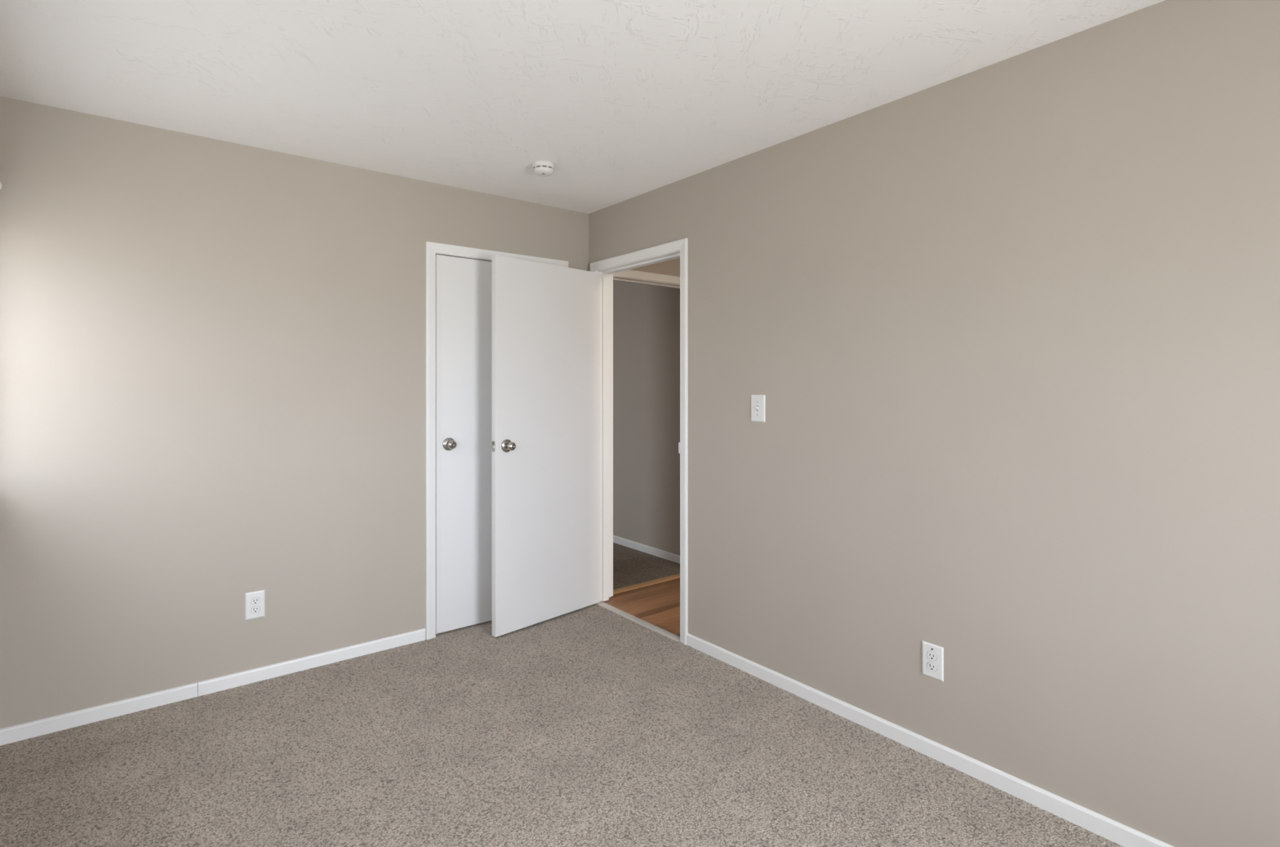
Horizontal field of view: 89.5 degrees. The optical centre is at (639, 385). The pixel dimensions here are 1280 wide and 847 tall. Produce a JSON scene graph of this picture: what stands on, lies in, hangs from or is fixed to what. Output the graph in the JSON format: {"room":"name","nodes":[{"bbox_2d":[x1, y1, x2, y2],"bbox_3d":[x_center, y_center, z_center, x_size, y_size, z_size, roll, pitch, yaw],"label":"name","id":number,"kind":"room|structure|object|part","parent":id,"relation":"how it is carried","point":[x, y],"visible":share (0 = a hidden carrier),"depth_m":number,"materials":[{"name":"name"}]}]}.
{"room":"empty bedroom","nodes":[
{"label":"empty bedroom","id":0,"kind":"room"},
{"bbox_2d":[0,96,679,728],"bbox_3d":[-1.081,0.131,3.563,3.840,2.440,0.120,0,0,-39],"label":"wall","id":1,"kind":"structure","parent":0,"point":[212,351],"depth_m":2.83,"materials":[{"name":"beige paint"}]},
{"bbox_2d":[0,628,426,746],"bbox_3d":[-1.794,1.322,2.911,1.671,0.058,0.011,0,0,-39],"label":"baseboard","id":2,"kind":"structure","parent":1,"relation":"attached to","point":[27,731],"depth_m":2.80,"materials":[{"name":"white paint"}]},
{"bbox_2d":[244,590,265,620],"bbox_3d":[-1.754,1.002,2.944,0.079,0.123,0.008,0,0,-39],"label":"wall outlet","id":3,"kind":"object","parent":1,"relation":"attached to","point":[255,602],"visible":1,"depth_m":2.94,"materials":[{"name":"white plastic"}]},
{"bbox_2d":[250,605,260,613],"bbox_3d":[-1.753,1.022,2.943,0.037,0.030,0.001,0,0,-39],"label":"socket","id":4,"kind":"object","parent":3,"relation":"attached to","point":[254,609],"depth_m":2.94,"materials":[{"name":"white plastic"}]},
{"bbox_2d":[250,597,260,604],"bbox_3d":[-1.753,0.983,2.943,0.037,0.030,0.001,0,0,-39],"label":"socket","id":5,"kind":"object","parent":3,"relation":"attached to","point":[254,601],"depth_m":2.94,"materials":[{"name":"white plastic"}]},
{"bbox_2d":[435,254,492,634],"bbox_3d":[-0.788,0.316,3.708,0.770,2.046,0.097,0,0,-39],"label":"door","id":6,"kind":"structure","parent":1,"relation":"in","point":[464,286],"depth_m":3.57,"materials":[{"name":"white paint"}]},
{"bbox_3d":[-1.020,0.320,3.494,0.048,0.048,0.052,0,0,-39],"label":"knob","id":7,"kind":"part","parent":6,"relation":"part of","materials":[{"name":"silver metal"}]},
{"bbox_2d":[425,241,568,639],"bbox_3d":[-0.828,0.292,3.756,0.886,2.118,0.135,0,0,-39],"label":"door frame","id":8,"kind":"structure","parent":1,"relation":"attached to","point":[432,249],"depth_m":3.45,"materials":[{"name":"white paint"}]},
{"bbox_2d":[0,542,1123,846],"bbox_3d":[-0.601,1.376,2.961,3.840,0.050,8.020,0,0,-39],"label":"floor","id":9,"kind":"structure","parent":0,"point":[591,726],"depth_m":2.31,"materials":[{"name":"beige carpet"}]},
{"bbox_2d":[595,600,679,642],"bbox_3d":[-0.023,1.350,3.719,0.052,0.014,0.775,0,0,-39],"label":"threshold","id":10,"kind":"object","parent":9,"relation":"on","point":[639,621],"visible":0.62,"depth_m":3.67,"materials":[{"name":"metal"}]},
{"bbox_2d":[613,573,679,594],"bbox_3d":[0.106,1.351,4.453,0.765,0.012,0.060,0,0,-39],"label":"threshold","id":11,"kind":"object","parent":9,"relation":"on","point":[675,576],"visible":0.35,"depth_m":4.38,"materials":[{"name":"brown wood"}]},
{"bbox_2d":[0,0,1164,213],"bbox_3d":[-0.591,-1.139,3.046,3.960,0.100,8.140,0,0,-39],"label":"ceiling","id":12,"kind":"structure","parent":0,"point":[626,100],"depth_m":2.24,"materials":[{"name":"white paint"}]},
{"bbox_2d":[532,160,554,176],"bbox_3d":[-0.474,-1.062,3.175,0.108,0.053,0.108,0,0,-39],"label":"smoke detector","id":13,"kind":"object","parent":12,"relation":"attached to","point":[540,168],"visible":1,"depth_m":3.14,"materials":[{"name":"white plastic"}]},
{"bbox_2d":[533,165,553,168],"bbox_3d":[-0.474,-1.063,3.175,0.100,0.006,0.100,0,0,-39],"label":"vent","id":14,"kind":"object","parent":13,"relation":"attached to","point":[534,166],"depth_m":3.13,"materials":[{"name":"white plastic"}]},
{"bbox_2d":[613,280,679,555],"bbox_3d":[0.910,0.131,4.243,0.120,2.440,8.140,0,0,-39],"label":"wall","id":15,"kind":"structure","parent":0,"point":[646,317],"depth_m":5.21,"materials":[{"name":"beige paint"}]},
{"bbox_2d":[613,535,679,564],"bbox_3d":[-0.613,1.322,6.047,0.011,0.058,3.180,0,0,-39],"label":"baseboard","id":16,"kind":"structure","parent":15,"relation":"attached to","point":[634,545],"depth_m":5.19,"materials":[{"name":"white paint"}]},
{"bbox_2d":[588,0,1279,846],"bbox_3d":[1.194,0.131,2.283,0.120,2.440,4.720,0,0,-39],"label":"wall","id":17,"kind":"structure","parent":0,"point":[1008,330],"depth_m":2.09,"materials":[{"name":"beige paint"}]},
{"bbox_2d":[490,254,599,637],"bbox_3d":[-0.521,0.322,3.721,0.160,2.035,0.783,0,0,43],"label":"door","id":18,"kind":"structure","parent":17,"relation":"in","point":[545,446],"depth_m":3.67,"materials":[{"name":"white paint"}]},
{"bbox_3d":[-0.781,0.325,3.443,0.025,0.056,0.002,0,0,43],"label":"latch plate","id":19,"kind":"part","parent":18,"relation":"part of","materials":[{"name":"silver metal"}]},
{"bbox_3d":[-0.693,0.325,3.459,0.052,0.048,0.048,0,0,43],"label":"knob","id":20,"kind":"part","parent":18,"relation":"part of","materials":[{"name":"silver metal"}]},
{"bbox_2d":[590,238,688,644],"bbox_3d":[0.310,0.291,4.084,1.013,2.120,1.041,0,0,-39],"label":"door frame","id":21,"kind":"structure","parent":17,"relation":"attached to","point":[677,249],"depth_m":4.04,"materials":[{"name":"white paint"}]},
{"bbox_2d":[751,395,765,422],"bbox_3d":[0.542,0.106,2.990,0.018,0.126,0.084,0,0,-39],"label":"light switch","id":22,"kind":"object","parent":17,"relation":"attached to","point":[757,402],"visible":1,"depth_m":2.98,"materials":[{"name":"white plastic"}]},
{"bbox_2d":[686,633,1173,846],"bbox_3d":[1.393,1.322,1.929,0.011,0.058,3.679,0,0,-39],"label":"baseboard","id":23,"kind":"structure","parent":17,"relation":"attached to","point":[1124,836],"depth_m":2.29,"materials":[{"name":"white paint"}]},
{"bbox_2d":[922,640,943,681],"bbox_3d":[1.062,1.002,2.346,0.008,0.123,0.079,0,0,-39],"label":"wall outlet","id":24,"kind":"object","parent":17,"relation":"attached to","point":[932,655],"visible":1,"depth_m":2.34,"materials":[{"name":"white plastic"}]},
{"bbox_2d":[927,662,937,671],"bbox_3d":[1.061,1.022,2.344,0.001,0.030,0.037,0,0,-39],"label":"socket","id":25,"kind":"object","parent":24,"relation":"attached to","point":[931,666],"depth_m":2.34,"materials":[{"name":"grey plastic"}]},
{"bbox_2d":[927,651,937,661],"bbox_3d":[1.060,0.983,2.344,0.002,0.030,0.037,0,0,-39],"label":"socket","id":26,"kind":"object","parent":24,"relation":"attached to","point":[931,655],"depth_m":2.34,"materials":[{"name":"grey plastic"}]}
]}

